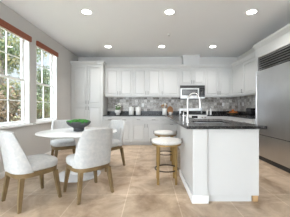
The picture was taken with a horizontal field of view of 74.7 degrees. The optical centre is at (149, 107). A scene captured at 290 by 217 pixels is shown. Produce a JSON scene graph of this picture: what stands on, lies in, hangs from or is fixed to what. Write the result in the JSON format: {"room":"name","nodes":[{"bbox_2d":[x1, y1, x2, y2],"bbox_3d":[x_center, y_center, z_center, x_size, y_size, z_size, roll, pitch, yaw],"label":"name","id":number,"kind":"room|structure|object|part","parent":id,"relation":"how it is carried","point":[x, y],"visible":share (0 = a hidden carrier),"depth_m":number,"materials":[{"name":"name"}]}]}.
{"room":"kitchen","nodes":[
{"label":"kitchen","id":0,"kind":"room"},
{"bbox_2d":[0,1,77,172],"bbox_3d":[-2.490,-0.290,-1.800,0.160,2.860,16.400,0,0,0],"label":"wall","id":1,"kind":"structure","parent":0,"point":[32,144],"depth_m":4.03,"materials":[{"name":"grey paint"}]},
{"bbox_2d":[0,26,32,129],"bbox_3d":[-2.473,-0.542,3.360,0.195,1.775,1.000,0,0,0],"label":"window","id":2,"kind":"structure","parent":1,"relation":"in","point":[24,58],"depth_m":3.75,"materials":[{"name":"white paint"}]},
{"bbox_3d":[-2.540,-0.969,3.360,0.028,0.878,0.854,0,0,0],"label":"sash","id":3,"kind":"part","parent":2,"relation":"part of","materials":[{"name":"white paint"}]},
{"bbox_3d":[-2.510,-0.141,3.360,0.028,0.858,0.854,0,0,0],"label":"sash","id":4,"kind":"part","parent":2,"relation":"part of","materials":[{"name":"white paint"}]},
{"bbox_2d":[0,18,31,41],"bbox_3d":[-2.386,-1.369,3.360,0.045,0.112,0.910,0,0,0],"label":"window valance","id":5,"kind":"object","parent":2,"relation":"attached to","point":[4,24],"visible":1,"depth_m":3.34,"materials":[{"name":"red wood"}]},
{"bbox_3d":[-2.392,0.328,3.360,0.034,0.035,1.000,0,0,0],"label":"sill","id":6,"kind":"part","parent":2,"relation":"part of","materials":[{"name":"white paint"}]},
{"bbox_2d":[0,150,60,178],"bbox_3d":[-2.402,1.090,3.545,0.015,0.100,4.490,0,0,0],"label":"baseboard","id":7,"kind":"structure","parent":1,"relation":"attached to","point":[2,174],"depth_m":3.13,"materials":[{"name":"white paint"}]},
{"bbox_2d":[35,46,56,123],"bbox_3d":[-2.473,-0.542,4.470,0.195,1.775,1.000,0,0,0],"label":"window","id":8,"kind":"structure","parent":1,"relation":"in","point":[53,59],"depth_m":4.86,"materials":[{"name":"white paint"}]},
{"bbox_3d":[-2.540,-0.969,4.470,0.028,0.878,0.854,0,0,0],"label":"sash","id":9,"kind":"part","parent":8,"relation":"part of","materials":[{"name":"white paint"}]},
{"bbox_3d":[-2.510,-0.141,4.470,0.028,0.858,0.854,0,0,0],"label":"sash","id":10,"kind":"part","parent":8,"relation":"part of","materials":[{"name":"white paint"}]},
{"bbox_2d":[36,41,57,56],"bbox_3d":[-2.386,-1.369,4.470,0.045,0.112,0.910,0,0,0],"label":"window valance","id":11,"kind":"object","parent":8,"relation":"attached to","point":[39,44],"visible":1,"depth_m":4.35,"materials":[{"name":"red wood"}]},
{"bbox_2d":[0,0,289,56],"bbox_3d":[0.250,-1.780,-1.740,5.640,0.120,16.520,0,0,0],"label":"ceiling","id":12,"kind":"structure","parent":0,"point":[132,28],"depth_m":3.91,"materials":[{"name":"paint"}]},
{"bbox_2d":[81,9,91,14],"bbox_3d":[-1.130,-1.714,3.390,0.190,0.009,0.190,0,0,0],"label":"recessed light","id":13,"kind":"object","parent":12,"relation":"in","point":[84,11],"visible":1,"depth_m":3.37,"materials":[{"name":"white paint"}]},
{"bbox_2d":[164,9,174,14],"bbox_3d":[0.350,-1.714,3.390,0.190,0.009,0.190,0,0,0],"label":"recessed light","id":14,"kind":"object","parent":12,"relation":"in","point":[168,11],"visible":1,"depth_m":3.37,"materials":[{"name":"white paint"}]},
{"bbox_2d":[246,9,257,14],"bbox_3d":[1.810,-1.714,3.390,0.190,0.009,0.190,0,0,0],"label":"recessed light","id":15,"kind":"object","parent":12,"relation":"in","point":[252,11],"visible":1,"depth_m":3.37,"materials":[{"name":"white paint"}]},
{"bbox_2d":[0,145,289,216],"bbox_3d":[0.250,1.200,-1.740,5.640,0.120,16.520,0,0,0],"label":"floor","id":16,"kind":"structure","parent":0,"point":[137,193],"depth_m":2.48,"materials":[{"name":"tile"}]},
{"bbox_2d":[0,130,61,213],"bbox_3d":[-1.498,0.696,2.348,0.516,0.888,0.594,0,0,35],"label":"dining chair","id":17,"kind":"object","parent":16,"relation":"on","point":[17,165],"visible":1,"depth_m":2.12,"materials":[{"name":"fabric"}]},
{"bbox_3d":[-1.763,0.961,2.333,0.086,0.358,0.082,0,0,35],"label":"leg","id":18,"kind":"part","parent":17,"relation":"part of","materials":[{"name":"brown wood"}]},
{"bbox_3d":[-1.596,0.494,2.210,0.515,0.482,0.253,0,0,35],"label":"backrest","id":19,"kind":"part","parent":17,"relation":"part of","materials":[{"name":"fabric"}]},
{"bbox_3d":[-1.425,0.961,2.092,0.086,0.358,0.082,0,0,35],"label":"leg","id":20,"kind":"part","parent":17,"relation":"part of","materials":[{"name":"brown wood"}]},
{"bbox_3d":[-1.475,0.759,2.380,0.500,0.061,0.500,0,0,35],"label":"seat rail","id":21,"kind":"part","parent":17,"relation":"part of","materials":[{"name":"brown wood"}]},
{"bbox_3d":[-1.525,0.961,2.668,0.086,0.358,0.082,0,0,35],"label":"leg","id":22,"kind":"part","parent":17,"relation":"part of","materials":[{"name":"brown wood"}]},
{"bbox_3d":[-1.475,0.679,2.380,0.516,0.098,0.516,0,0,35],"label":"seat","id":23,"kind":"part","parent":17,"relation":"part of","materials":[{"name":"fabric"}]},
{"bbox_3d":[-1.187,0.961,2.427,0.086,0.358,0.082,0,0,35],"label":"leg","id":24,"kind":"part","parent":17,"relation":"part of","materials":[{"name":"brown wood"}]},
{"bbox_2d":[50,120,75,156],"bbox_3d":[-1.722,0.696,3.852,0.516,0.888,0.594,0,0,-35],"label":"dining chair","id":25,"kind":"object","parent":16,"relation":"on","point":[56,144],"visible":0.59,"depth_m":3.70,"materials":[{"name":"fabric"}]},
{"bbox_3d":[-1.819,0.494,3.992,0.515,0.482,0.253,0,0,-35],"label":"backrest","id":26,"kind":"part","parent":25,"relation":"part of","materials":[{"name":"fabric"}]},
{"bbox_3d":[-1.700,0.759,3.820,0.500,0.061,0.500,0,0,-35],"label":"seat rail","id":27,"kind":"part","parent":25,"relation":"part of","materials":[{"name":"brown wood"}]},
{"bbox_3d":[-1.700,0.679,3.820,0.516,0.098,0.516,0,0,-35],"label":"seat","id":28,"kind":"part","parent":25,"relation":"part of","materials":[{"name":"fabric"}]},
{"bbox_2d":[35,127,116,182],"bbox_3d":[-1.220,0.768,3.260,1.296,0.741,1.296,0,0,0],"label":"dining table","id":29,"kind":"object","parent":16,"relation":"on","point":[65,133],"visible":0.38,"depth_m":3.09,"materials":[{"name":"white paint"}]},
{"bbox_3d":[-1.220,0.762,3.260,0.364,0.665,0.364,0,0,0],"label":"stem","id":30,"kind":"part","parent":29,"relation":"part of","materials":[{"name":"white paint"}]},
{"bbox_2d":[66,119,90,131],"bbox_3d":[-1.242,0.293,3.302,0.420,0.208,0.410,0,0,0],"label":"pedestal bowl","id":31,"kind":"object","parent":29,"relation":"on","point":[77,124],"visible":0.99,"depth_m":3.19,"materials":[{"name":"grey ceramic"}]},
{"bbox_2d":[70,61,106,127],"bbox_3d":[-1.896,-0.138,6.060,1.022,2.555,0.670,0,0,0],"label":"pantry cabinet","id":32,"kind":"object","parent":16,"relation":"on","point":[88,99],"visible":0.77,"depth_m":5.77,"materials":[{"name":"white paint"}]},
{"bbox_3d":[-2.134,0.475,5.778,0.448,1.106,0.024,0,0,0],"label":"door","id":33,"kind":"part","parent":32,"relation":"part of","materials":[{"name":"white paint"}]},
{"bbox_3d":[-2.134,-0.698,5.778,0.448,1.191,0.024,0,0,0],"label":"door","id":34,"kind":"part","parent":32,"relation":"part of","materials":[{"name":"white paint"}]},
{"bbox_3d":[-1.896,-1.368,6.060,1.022,0.094,0.670,0,0,0],"label":"crown","id":35,"kind":"part","parent":32,"relation":"part of","materials":[{"name":"white paint"}]},
{"bbox_3d":[-1.671,0.475,5.778,0.448,1.106,0.024,0,0,0],"label":"door","id":36,"kind":"part","parent":32,"relation":"part of","materials":[{"name":"white paint"}]},
{"bbox_3d":[-1.671,-0.698,5.778,0.448,1.191,0.024,0,0,0],"label":"door","id":37,"kind":"part","parent":32,"relation":"part of","materials":[{"name":"white paint"}]},
{"bbox_2d":[63,128,113,204],"bbox_3d":[-0.808,0.696,2.547,0.516,0.888,0.594,0,0,-44],"label":"dining chair","id":38,"kind":"object","parent":16,"relation":"on","point":[93,150],"visible":1,"depth_m":2.33,"materials":[{"name":"fabric"}]},
{"bbox_3d":[-1.127,0.961,2.580,0.086,0.358,0.082,0,0,-44],"label":"leg","id":39,"kind":"part","parent":38,"relation":"part of","materials":[{"name":"brown wood"}]},
{"bbox_3d":[-0.835,0.679,2.575,0.516,0.098,0.516,0,0,-44],"label":"seat","id":40,"kind":"part","parent":38,"relation":"part of","materials":[{"name":"fabric"}]},
{"bbox_3d":[-0.843,0.961,2.283,0.086,0.358,0.082,0,0,-44],"label":"leg","id":41,"kind":"part","parent":38,"relation":"part of","materials":[{"name":"brown wood"}]},
{"bbox_3d":[-0.835,0.759,2.575,0.500,0.061,0.500,0,0,-44],"label":"seat rail","id":42,"kind":"part","parent":38,"relation":"part of","materials":[{"name":"brown wood"}]},
{"bbox_3d":[-0.690,0.494,2.424,0.515,0.482,0.253,0,0,-44],"label":"backrest","id":43,"kind":"part","parent":38,"relation":"part of","materials":[{"name":"fabric"}]},
{"bbox_3d":[-0.827,0.961,2.867,0.086,0.358,0.082,0,0,-44],"label":"leg","id":44,"kind":"part","parent":38,"relation":"part of","materials":[{"name":"brown wood"}]},
{"bbox_3d":[-0.543,0.961,2.570,0.086,0.358,0.082,0,0,-44],"label":"leg","id":45,"kind":"part","parent":38,"relation":"part of","materials":[{"name":"brown wood"}]},
{"bbox_2d":[105,120,124,171],"bbox_3d":[-0.812,0.696,3.756,0.516,0.888,0.594,0,0,37],"label":"dining chair","id":46,"kind":"object","parent":16,"relation":"on","point":[117,137],"visible":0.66,"depth_m":3.79,"materials":[{"name":"fabric"}]},
{"bbox_3d":[-0.835,0.679,3.725,0.516,0.098,0.516,0,0,37],"label":"seat","id":47,"kind":"part","parent":46,"relation":"part of","materials":[{"name":"fabric"}]},
{"bbox_3d":[-0.835,0.759,3.725,0.500,0.061,0.500,0,0,37],"label":"seat rail","id":48,"kind":"part","parent":46,"relation":"part of","materials":[{"name":"brown wood"}]},
{"bbox_3d":[-0.710,0.494,3.892,0.515,0.482,0.253,0,0,37],"label":"backrest","id":49,"kind":"part","parent":46,"relation":"part of","materials":[{"name":"fabric"}]},
{"bbox_3d":[-0.546,0.961,3.765,0.086,0.358,0.082,0,0,37],"label":"leg","id":50,"kind":"part","parent":46,"relation":"part of","materials":[{"name":"brown wood"}]},
{"bbox_2d":[103,116,130,144],"bbox_3d":[-1.002,0.696,6.064,0.852,0.888,0.653,0,0,0],"label":"base cabinet","id":51,"kind":"object","parent":16,"relation":"on","point":[106,119],"visible":0.53,"depth_m":5.77,"materials":[{"name":"white paint"}]},
{"bbox_3d":[-1.216,0.353,5.778,0.414,0.159,0.024,0,0,0],"label":"drawer","id":52,"kind":"part","parent":51,"relation":"part of","materials":[{"name":"white paint"}]},
{"bbox_3d":[-0.789,0.353,5.778,0.414,0.159,0.024,0,0,0],"label":"drawer","id":53,"kind":"part","parent":51,"relation":"part of","materials":[{"name":"white paint"}]},
{"bbox_3d":[-0.789,0.738,5.778,0.414,0.581,0.024,0,0,0],"label":"door","id":54,"kind":"part","parent":51,"relation":"part of","materials":[{"name":"white paint"}]},
{"bbox_2d":[103,111,181,115],"bbox_3d":[-0.228,0.177,6.074,2.405,0.145,0.627,0,0,0],"label":"countertop","id":55,"kind":"structure","parent":51,"relation":"on","point":[109,113],"depth_m":6.37,"materials":[{"name":"black stone"}]},
{"bbox_2d":[115,103,120,114],"bbox_3d":[-1.026,0.029,6.082,0.204,0.372,0.195,0,0,-27],"label":"flower pot","id":56,"kind":"object","parent":55,"relation":"on","point":[117,111],"visible":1,"depth_m":6.04,"materials":[{"name":"white ceramic"}]},
{"bbox_2d":[129,106,133,114],"bbox_3d":[-0.600,0.083,6.090,0.166,0.263,0.166,0,0,0],"label":"canister","id":57,"kind":"object","parent":55,"relation":"on","point":[131,109],"visible":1,"depth_m":6.03,"materials":[{"name":"white ceramic"}]},
{"bbox_2d":[136,106,140,114],"bbox_3d":[-0.375,0.083,6.090,0.166,0.263,0.166,0,0,0],"label":"canister","id":58,"kind":"object","parent":55,"relation":"on","point":[138,109],"visible":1,"depth_m":6.03,"materials":[{"name":"white ceramic"}]},
{"bbox_2d":[161,103,166,114],"bbox_3d":[0.453,0.033,6.087,0.168,0.364,0.141,0,0,28],"label":"utensil crock","id":59,"kind":"object","parent":55,"relation":"on","point":[164,110],"visible":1,"depth_m":6.04,"materials":[{"name":"white ceramic"}]},
{"bbox_2d":[167,106,172,113],"bbox_3d":[0.670,0.076,6.294,0.200,0.270,0.067,0,0,0],"label":"cutting board","id":60,"kind":"object","parent":55,"relation":"on","point":[169,109],"visible":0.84,"depth_m":6.29,"materials":[{"name":"brown wood"}]},
{"bbox_2d":[131,116,160,144],"bbox_3d":[-0.120,0.696,6.064,0.907,0.888,0.653,0,0,0],"label":"base cabinet","id":61,"kind":"object","parent":16,"relation":"on","point":[143,128],"visible":0.95,"depth_m":5.77,"materials":[{"name":"white paint"}]},
{"bbox_3d":[-0.347,0.353,5.778,0.441,0.159,0.024,0,0,0],"label":"drawer","id":62,"kind":"part","parent":61,"relation":"part of","materials":[{"name":"white paint"}]},
{"bbox_3d":[-0.347,0.738,5.778,0.441,0.581,0.024,0,0,0],"label":"door","id":63,"kind":"part","parent":61,"relation":"part of","materials":[{"name":"white paint"}]},
{"bbox_3d":[0.107,0.353,5.778,0.441,0.159,0.024,0,0,0],"label":"drawer","id":64,"kind":"part","parent":61,"relation":"part of","materials":[{"name":"white paint"}]},
{"bbox_3d":[0.107,0.738,5.778,0.441,0.581,0.024,0,0,0],"label":"door","id":65,"kind":"part","parent":61,"relation":"part of","materials":[{"name":"white paint"}]},
{"bbox_2d":[154,130,176,164],"bbox_3d":[0.320,0.804,3.950,0.492,0.672,0.472,0,0,0],"label":"counter stool","id":66,"kind":"object","parent":16,"relation":"on","point":[164,133],"visible":0.81,"depth_m":3.80,"materials":[{"name":"beige fabric"}]},
{"bbox_3d":[0.320,0.508,3.950,0.472,0.063,0.472,0,0,0],"label":"seat","id":67,"kind":"part","parent":66,"relation":"part of","materials":[{"name":"beige fabric"}]},
{"bbox_2d":[151,137,181,184],"bbox_3d":[0.255,0.804,2.950,0.492,0.672,0.472,0,0,0],"label":"counter stool","id":68,"kind":"object","parent":16,"relation":"on","point":[158,142],"visible":1,"depth_m":2.80,"materials":[{"name":"beige fabric"}]},
{"bbox_3d":[0.121,0.852,2.816,0.038,0.577,0.018,0,0,45],"label":"leg","id":69,"kind":"part","parent":68,"relation":"part of","materials":[{"name":"brown wood"}]},
{"bbox_3d":[0.255,0.508,2.950,0.472,0.063,0.472,0,0,0],"label":"seat","id":70,"kind":"part","parent":68,"relation":"part of","materials":[{"name":"beige fabric"}]},
{"bbox_3d":[0.389,0.852,3.084,0.038,0.577,0.018,0,0,45],"label":"leg","id":71,"kind":"part","parent":68,"relation":"part of","materials":[{"name":"brown wood"}]},
{"bbox_3d":[0.389,0.852,2.816,0.018,0.577,0.038,0,0,45],"label":"leg","id":72,"kind":"part","parent":68,"relation":"part of","materials":[{"name":"brown wood"}]},
{"bbox_2d":[161,116,176,137],"bbox_3d":[0.653,0.696,6.064,0.634,0.888,0.653,0,0,0],"label":"base cabinet","id":73,"kind":"object","parent":16,"relation":"on","point":[166,124],"visible":0.3,"depth_m":5.77,"materials":[{"name":"white paint"}]},
{"bbox_3d":[0.653,0.353,5.778,0.623,0.159,0.024,0,0,0],"label":"drawer","id":74,"kind":"part","parent":73,"relation":"part of","materials":[{"name":"white paint"}]},
{"bbox_3d":[0.653,0.590,5.778,0.623,0.286,0.024,0,0,0],"label":"drawer","id":75,"kind":"part","parent":73,"relation":"part of","materials":[{"name":"white paint"}]},
{"bbox_2d":[179,108,206,118],"bbox_3d":[1.355,0.575,6.040,0.754,1.130,0.671,0,0,0],"label":"range","id":76,"kind":"object","parent":16,"relation":"on","point":[196,113],"visible":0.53,"depth_m":6.29,"materials":[{"name":"silver metal"}]},
{"bbox_3d":[1.355,0.142,6.294,0.660,0.105,0.001,0,0,0],"label":"guard panel","id":77,"kind":"part","parent":76,"relation":"part of","materials":[{"name":"black glass"}]},
{"bbox_3d":[1.355,0.282,5.767,0.754,0.155,0.044,0,0,0],"label":"control panel","id":78,"kind":"part","parent":76,"relation":"part of","materials":[{"name":"silver metal"}]},
{"bbox_2d":[207,116,227,119],"bbox_3d":[2.049,0.696,6.064,0.619,0.888,0.653,0,0,0],"label":"base cabinet","id":79,"kind":"object","parent":16,"relation":"on","point":[208,117],"visible":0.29,"depth_m":5.78,"materials":[{"name":"white paint"}]},
{"bbox_2d":[177,124,258,203],"bbox_3d":[0.912,0.696,3.993,0.825,0.888,3.462,0,0,0],"label":"kitchen island","id":80,"kind":"object","parent":16,"relation":"on","point":[216,164],"visible":0.85,"depth_m":2.31,"materials":[{"name":"white paint"}]},
{"bbox_3d":[0.527,0.696,2.815,0.016,0.888,0.850,0,0,0],"label":"panel","id":81,"kind":"part","parent":80,"relation":"part of","materials":[{"name":"white paint"}]},
{"bbox_3d":[0.600,1.093,2.751,0.200,0.095,0.978,0,0,0],"label":"baseboard","id":82,"kind":"part","parent":80,"relation":"part of","materials":[{"name":"white paint"}]},
{"bbox_3d":[0.603,0.696,2.335,0.175,0.888,0.110,0,0,0],"label":"corner post","id":83,"kind":"part","parent":80,"relation":"part of","materials":[{"name":"white paint"}]},
{"bbox_2d":[164,115,266,128],"bbox_3d":[0.910,0.233,4.002,0.950,0.035,3.513,0,0,0],"label":"countertop","id":84,"kind":"structure","parent":80,"relation":"on","point":[226,124],"depth_m":2.48,"materials":[{"name":"black stone"}]},
{"bbox_2d":[186,93,200,122],"bbox_3d":[0.629,-0.004,2.786,0.228,0.436,0.133,0,0,0],"label":"faucet","id":85,"kind":"object","parent":84,"relation":"on","point":[189,95],"visible":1,"depth_m":2.74,"materials":[{"name":"silver metal"}]},
{"bbox_3d":[0.633,-0.063,2.750,0.200,0.317,0.025,0,0,0],"label":"spout","id":86,"kind":"part","parent":85,"relation":"part of","materials":[{"name":"silver metal"}]},
{"bbox_3d":[1.008,0.658,2.312,0.635,0.813,0.007,0,0,0],"label":"panel","id":87,"kind":"part","parent":80,"relation":"part of","materials":[{"name":"white paint"}]},
{"bbox_2d":[228,116,254,123],"bbox_3d":[2.634,0.696,5.080,0.613,0.888,1.417,0,0,0],"label":"base cabinet","id":88,"kind":"object","parent":16,"relation":"on","point":[244,120],"visible":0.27,"depth_m":4.86,"materials":[{"name":"white paint"}]},
{"bbox_2d":[202,111,254,118],"bbox_3d":[2.337,0.177,5.377,1.201,0.145,2.020,0,0,0],"label":"countertop","id":89,"kind":"structure","parent":88,"relation":"on","point":[241,114],"depth_m":6.06,"materials":[{"name":"black stone"}]},
{"bbox_2d":[246,108,254,115],"bbox_3d":[2.700,0.109,5.041,0.180,0.212,0.298,0,0,0],"label":"toaster","id":90,"kind":"object","parent":89,"relation":"on","point":[249,111],"visible":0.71,"depth_m":4.93,"materials":[{"name":"black metal"}]},
{"bbox_3d":[2.368,0.353,5.435,0.024,0.159,0.696,0,0,0],"label":"drawer","id":91,"kind":"part","parent":88,"relation":"part of","materials":[{"name":"white paint"}]},
{"bbox_3d":[2.368,0.353,4.725,0.024,0.159,0.696,0,0,0],"label":"drawer","id":92,"kind":"part","parent":88,"relation":"part of","materials":[{"name":"white paint"}]},
{"bbox_2d":[253,23,289,124],"bbox_3d":[2.654,-0.147,3.663,0.583,2.575,1.425,0,0,0],"label":"refrigerator surround","id":93,"kind":"object","parent":16,"relation":"on","point":[279,39],"visible":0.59,"depth_m":3.75,"materials":[{"name":"white paint"}]},
{"bbox_3d":[2.683,-0.147,4.310,0.525,2.575,0.100,0,0,0],"label":"panel","id":94,"kind":"part","parent":93,"relation":"part of","materials":[{"name":"white paint"}]},
{"bbox_3d":[2.541,-1.383,3.663,0.358,0.105,1.425,0,0,0],"label":"crown","id":95,"kind":"part","parent":93,"relation":"part of","materials":[{"name":"white paint"}]},
{"bbox_2d":[255,44,289,172],"bbox_3d":[2.643,0.013,3.627,0.595,2.255,1.247,0,0,0],"label":"refrigerator","id":96,"kind":"object","parent":16,"relation":"on","point":[273,75],"visible":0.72,"depth_m":3.67,"materials":[{"name":"grey metal"}]},
{"bbox_3d":[2.376,-0.160,4.221,0.062,1.280,0.026,0,0,0],"label":"handle","id":97,"kind":"part","parent":96,"relation":"part of","materials":[{"name":"silver metal"}]},
{"bbox_3d":[2.426,-0.120,3.627,0.036,1.390,1.247,0,0,0],"label":"door","id":98,"kind":"part","parent":96,"relation":"part of","materials":[{"name":"silver metal"}]},
{"bbox_3d":[2.426,0.819,3.627,0.036,0.453,1.247,0,0,0],"label":"freezer drawer","id":99,"kind":"part","parent":96,"relation":"part of","materials":[{"name":"silver metal"}]},
{"bbox_2d":[78,57,237,116],"bbox_3d":[0.250,-0.290,6.454,5.640,2.860,0.132,0,0,0],"label":"wall","id":100,"kind":"structure","parent":0,"point":[150,103],"depth_m":6.39,"materials":[{"name":"tile"}]},
{"bbox_2d":[105,68,132,96],"bbox_3d":[-0.987,-0.810,6.206,0.884,0.940,0.378,0,0,0],"label":"upper cabinet","id":101,"kind":"object","parent":100,"relation":"attached to","point":[118,81],"visible":1,"depth_m":6.05,"materials":[{"name":"white paint"}]},
{"bbox_3d":[-1.208,-0.818,6.058,0.430,0.871,0.024,0,0,0],"label":"door","id":102,"kind":"part","parent":101,"relation":"part of","materials":[{"name":"white paint"}]},
{"bbox_3d":[-0.765,-0.818,6.058,0.430,0.871,0.024,0,0,0],"label":"door","id":103,"kind":"part","parent":101,"relation":"part of","materials":[{"name":"white paint"}]},
{"bbox_2d":[105,64,232,67],"bbox_3d":[0.630,-1.331,6.085,4.120,0.098,0.169,0,0,0],"label":"trim","id":104,"kind":"structure","parent":101,"relation":"attached to","point":[106,65],"depth_m":6.03,"materials":[{"name":"white paint"}]},
{"bbox_2d":[181,55,199,63],"bbox_3d":[1.330,-1.550,6.258,0.560,0.335,0.274,0,0,0],"label":"duct cover","id":105,"kind":"object","parent":104,"relation":"on","point":[186,59],"visible":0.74,"depth_m":6.14,"materials":[{"name":"white paint"}]},
{"bbox_2d":[133,68,160,96],"bbox_3d":[-0.096,-0.810,6.206,0.891,0.940,0.378,0,0,0],"label":"upper cabinet","id":106,"kind":"object","parent":100,"relation":"attached to","point":[146,81],"visible":1,"depth_m":6.05,"materials":[{"name":"white paint"}]},
{"bbox_3d":[-0.320,-0.818,6.058,0.433,0.871,0.024,0,0,0],"label":"door","id":107,"kind":"part","parent":106,"relation":"part of","materials":[{"name":"white paint"}]},
{"bbox_3d":[0.128,-0.818,6.058,0.433,0.871,0.024,0,0,0],"label":"door","id":108,"kind":"part","parent":106,"relation":"part of","materials":[{"name":"white paint"}]},
{"bbox_2d":[161,68,179,96],"bbox_3d":[0.654,-0.810,6.206,0.604,0.940,0.378,0,0,0],"label":"upper cabinet","id":109,"kind":"object","parent":100,"relation":"attached to","point":[170,77],"visible":1,"depth_m":6.05,"materials":[{"name":"white paint"}]},
{"bbox_2d":[180,68,204,84],"bbox_3d":[1.357,-0.984,6.206,0.796,0.592,0.378,0,0,0],"label":"upper cabinet","id":110,"kind":"object","parent":100,"relation":"attached to","point":[188,76],"visible":0.87,"depth_m":6.05,"materials":[{"name":"white paint"}]},
{"bbox_3d":[1.158,-0.992,6.058,0.386,0.523,0.024,0,0,0],"label":"door","id":111,"kind":"part","parent":110,"relation":"part of","materials":[{"name":"white paint"}]},
{"bbox_2d":[179,85,204,98],"bbox_3d":[1.345,-0.505,6.170,0.770,0.418,0.430,0,0,0],"label":"microwave","id":112,"kind":"object","parent":110,"relation":"attached to","point":[185,90],"visible":0.91,"depth_m":6.00,"materials":[{"name":"grey metal"}]},
{"bbox_3d":[1.258,-0.488,6.009,0.595,0.275,0.022,0,0,0],"label":"door","id":113,"kind":"part","parent":112,"relation":"part of","materials":[{"name":"silver metal"}]},
{"bbox_3d":[1.644,-0.488,6.009,0.172,0.275,0.022,0,0,0],"label":"control panel","id":114,"kind":"part","parent":112,"relation":"part of","materials":[{"name":"black glass"}]},
{"bbox_3d":[1.557,-0.992,6.058,0.386,0.523,0.024,0,0,0],"label":"door","id":115,"kind":"part","parent":110,"relation":"part of","materials":[{"name":"white paint"}]},
{"bbox_2d":[205,68,231,96],"bbox_3d":[2.188,-0.810,6.206,0.858,0.940,0.378,0,0,0],"label":"upper cabinet","id":116,"kind":"object","parent":100,"relation":"attached to","point":[218,81],"visible":0.96,"depth_m":6.05,"materials":[{"name":"white paint"}]},
{"bbox_3d":[1.972,-0.818,6.058,0.416,0.871,0.024,0,0,0],"label":"door","id":117,"kind":"part","parent":116,"relation":"part of","materials":[{"name":"white paint"}]},
{"bbox_3d":[2.403,-0.818,6.058,0.416,0.871,0.024,0,0,0],"label":"door","id":118,"kind":"part","parent":116,"relation":"part of","materials":[{"name":"white paint"}]},
{"bbox_2d":[237,48,255,110],"bbox_3d":[3.004,-0.290,-1.800,0.132,2.860,16.400,0,0,0],"label":"wall","id":119,"kind":"structure","parent":0,"point":[249,101],"depth_m":5.84,"materials":[{"name":"tile"}]},
{"bbox_2d":[232,62,248,96],"bbox_3d":[2.756,-0.810,5.697,0.378,0.940,0.744,0,0,0],"label":"upper cabinet","id":120,"kind":"object","parent":119,"relation":"attached to","point":[237,71],"visible":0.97,"depth_m":5.65,"materials":[{"name":"white paint"}]},
{"bbox_3d":[2.608,-0.818,5.697,0.024,0.871,0.733,0,0,0],"label":"door","id":121,"kind":"part","parent":120,"relation":"part of","materials":[{"name":"white paint"}]},
{"bbox_2d":[243,56,255,95],"bbox_3d":[2.756,-0.810,4.843,0.378,0.940,0.952,0,0,0],"label":"upper cabinet","id":122,"kind":"object","parent":119,"relation":"attached to","point":[249,66],"visible":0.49,"depth_m":4.97,"materials":[{"name":"white paint"}]},
{"bbox_2d":[231,51,255,66],"bbox_3d":[2.635,-1.331,5.182,0.169,0.098,1.634,0,0,0],"label":"trim","id":123,"kind":"structure","parent":122,"relation":"attached to","point":[253,54],"depth_m":5.18,"materials":[{"name":"white paint"}]},
{"label":"outside","id":124,"kind":"structure","parent":0,"visible":0},
{"bbox_3d":[-16.290,1.440,13.000,27.420,0.100,42.000,0,0,0],"label":"ground","id":125,"kind":"structure","parent":124,"visible":0},
{"bbox_2d":[3,31,19,107],"bbox_3d":[-11.423,-2.712,13.116,5.196,8.209,4.825,0,0,35],"label":"tree","id":126,"kind":"object","parent":125,"relation":"on","point":[8,71],"visible":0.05,"depth_m":13.17,"materials":[{"name":"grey plant"}]},
{"bbox_2d":[0,28,47,114],"bbox_3d":[-6.441,-2.171,8.230,4.225,7.129,3.942,0,0,-4],"label":"tree","id":127,"kind":"object","parent":125,"relation":"on","point":[10,47],"visible":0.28,"depth_m":8.10,"materials":[{"name":"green plant"}]},
{"bbox_2d":[0,70,47,122],"bbox_3d":[-4.421,0.142,5.599,2.747,2.520,2.382,0,0,22],"label":"shrub","id":128,"kind":"object","parent":125,"relation":"on","point":[3,117],"visible":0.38,"depth_m":5.55,"materials":[{"name":"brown plant"}]},
{"bbox_2d":[14,81,49,119],"bbox_3d":[-3.931,0.231,6.679,2.161,2.344,2.395,0,0,0],"label":"shrub","id":129,"kind":"object","parent":125,"relation":"on","point":[46,109],"visible":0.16,"depth_m":6.63,"materials":[{"name":"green plant"}]},
{"bbox_2d":[16,65,49,117],"bbox_3d":[-6.682,-0.797,11.832,3.814,4.426,3.587,0,0,-33],"label":"tree","id":130,"kind":"object","parent":125,"relation":"on","point":[46,77],"visible":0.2,"depth_m":11.46,"materials":[{"name":"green plant"}]}
]}

